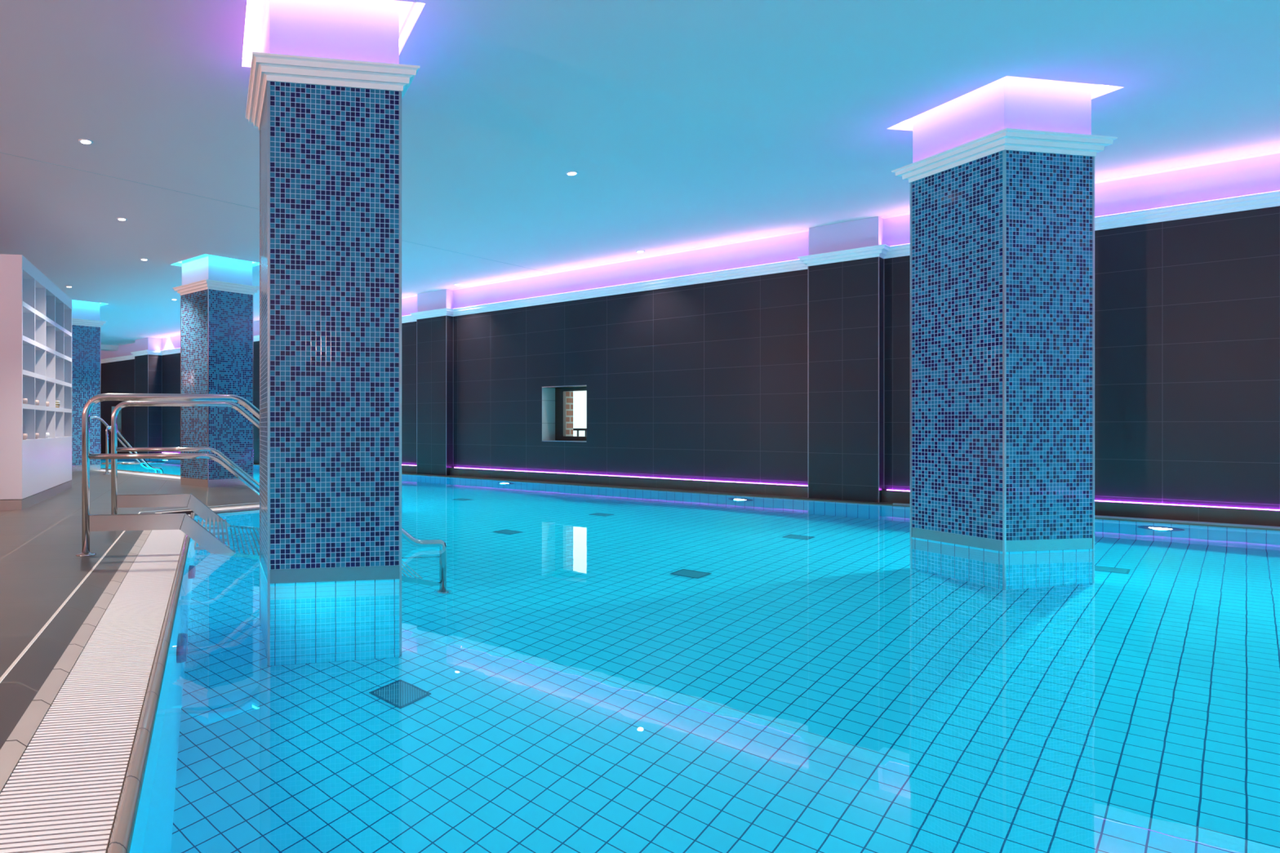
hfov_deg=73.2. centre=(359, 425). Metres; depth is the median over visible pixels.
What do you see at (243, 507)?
grate
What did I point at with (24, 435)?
trinket
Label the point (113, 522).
handrail
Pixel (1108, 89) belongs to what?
light
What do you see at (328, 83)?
column
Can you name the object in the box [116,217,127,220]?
recessed light
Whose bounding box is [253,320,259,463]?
pilaster
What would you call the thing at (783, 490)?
wall ledge
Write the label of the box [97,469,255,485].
grate
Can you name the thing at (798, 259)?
light
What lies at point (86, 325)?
column
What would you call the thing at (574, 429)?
balcony railing
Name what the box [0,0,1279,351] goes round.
ceiling
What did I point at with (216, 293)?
column
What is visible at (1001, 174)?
column
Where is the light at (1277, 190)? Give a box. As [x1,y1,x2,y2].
[889,190,1279,246]
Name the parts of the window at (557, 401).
frame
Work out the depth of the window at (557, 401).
11.29 m
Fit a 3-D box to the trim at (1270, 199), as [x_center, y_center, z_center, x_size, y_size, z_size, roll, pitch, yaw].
[-0.173,-1.736,13.848,0.450,0.101,29.200,0,0,-42]
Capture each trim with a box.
[100,191,1279,363]
[163,458,1279,530]
[893,502,1279,528]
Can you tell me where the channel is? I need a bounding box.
[0,471,194,852]
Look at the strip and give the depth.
3.23 m
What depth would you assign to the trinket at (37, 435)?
8.07 m
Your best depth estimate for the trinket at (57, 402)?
9.08 m
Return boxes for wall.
[100,153,1279,359]
[100,205,1279,510]
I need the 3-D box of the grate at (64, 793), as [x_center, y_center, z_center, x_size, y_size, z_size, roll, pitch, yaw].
[-0.838,0.784,2.832,0.247,0.027,8.273,0,0,-10]
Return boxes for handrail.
[75,393,446,556]
[89,416,164,474]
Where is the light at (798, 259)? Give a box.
[456,258,799,308]
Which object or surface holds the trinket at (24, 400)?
on the cubby shelf
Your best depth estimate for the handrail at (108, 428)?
12.81 m
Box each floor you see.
[0,458,1244,677]
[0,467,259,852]
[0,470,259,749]
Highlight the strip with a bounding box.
[0,471,253,682]
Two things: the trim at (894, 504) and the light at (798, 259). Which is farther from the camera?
the light at (798, 259)
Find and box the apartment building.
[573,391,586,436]
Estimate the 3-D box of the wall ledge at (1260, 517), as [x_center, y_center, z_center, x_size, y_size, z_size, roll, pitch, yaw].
[7.488,0.709,5.612,0.079,0.122,6.604,0,0,-42]
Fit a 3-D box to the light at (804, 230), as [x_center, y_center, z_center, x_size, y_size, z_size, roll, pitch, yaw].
[3.123,-2.155,10.435,0.104,0.130,5.105,0,0,-42]
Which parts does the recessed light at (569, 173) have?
bulb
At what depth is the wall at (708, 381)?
8.78 m
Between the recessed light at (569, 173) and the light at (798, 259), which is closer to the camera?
the recessed light at (569, 173)
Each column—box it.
[71,299,106,471]
[172,253,259,487]
[242,0,420,585]
[891,75,1118,553]
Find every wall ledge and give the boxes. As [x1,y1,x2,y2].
[401,464,416,473]
[449,467,807,497]
[881,489,1279,526]
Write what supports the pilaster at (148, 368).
on the floor at (40, 543)
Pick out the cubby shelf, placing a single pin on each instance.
(36, 314)
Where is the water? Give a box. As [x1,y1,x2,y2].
[100,458,1279,852]
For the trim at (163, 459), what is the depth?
8.37 m
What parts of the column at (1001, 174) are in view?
corner trim, capital moulding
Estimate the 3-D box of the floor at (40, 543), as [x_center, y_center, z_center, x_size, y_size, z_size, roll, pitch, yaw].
[-5.345,0.770,9.184,14.360,0.001,29.200,0,0,-42]
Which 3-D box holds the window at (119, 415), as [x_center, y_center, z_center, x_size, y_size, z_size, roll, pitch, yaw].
[-6.142,-0.165,21.227,0.593,1.670,1.680,0,0,-42]
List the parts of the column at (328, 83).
corner trim, capital moulding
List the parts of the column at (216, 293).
capital moulding, corner trim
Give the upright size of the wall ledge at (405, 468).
0.122 m
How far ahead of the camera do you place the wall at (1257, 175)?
8.84 m
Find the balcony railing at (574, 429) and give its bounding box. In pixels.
[573,428,586,436]
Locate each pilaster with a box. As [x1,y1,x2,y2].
[134,337,161,453]
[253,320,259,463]
[416,288,453,475]
[807,216,884,502]
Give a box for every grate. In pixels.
[0,514,190,852]
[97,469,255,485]
[211,505,259,511]
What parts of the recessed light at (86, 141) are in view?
bulb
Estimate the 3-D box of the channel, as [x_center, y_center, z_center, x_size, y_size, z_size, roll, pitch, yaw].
[-1.844,0.806,7.647,4.877,0.068,24.913,0,0,-21]
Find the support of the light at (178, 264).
attached to the ceiling at (682, 124)
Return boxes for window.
[111,406,121,432]
[542,385,586,442]
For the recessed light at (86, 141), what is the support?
in the ceiling at (682, 124)
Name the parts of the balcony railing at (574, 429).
rail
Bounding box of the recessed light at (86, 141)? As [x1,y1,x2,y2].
[78,138,93,144]
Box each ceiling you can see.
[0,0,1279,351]
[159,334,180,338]
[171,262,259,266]
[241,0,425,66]
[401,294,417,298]
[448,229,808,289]
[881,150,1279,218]
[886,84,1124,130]
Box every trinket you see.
[22,398,27,404]
[22,433,27,439]
[35,400,39,405]
[35,433,39,439]
[55,400,60,407]
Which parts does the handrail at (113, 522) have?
rail, handrail, rail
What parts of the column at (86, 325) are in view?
capital moulding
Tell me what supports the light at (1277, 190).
on the trim at (1270, 199)
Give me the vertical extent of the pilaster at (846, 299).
2.860 m
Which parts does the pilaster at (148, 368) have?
corner trim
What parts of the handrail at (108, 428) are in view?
rail, rail, rail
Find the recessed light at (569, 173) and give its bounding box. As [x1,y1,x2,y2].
[565,171,578,175]
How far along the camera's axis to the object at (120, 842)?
2.24 m
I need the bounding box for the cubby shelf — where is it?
[0,253,71,510]

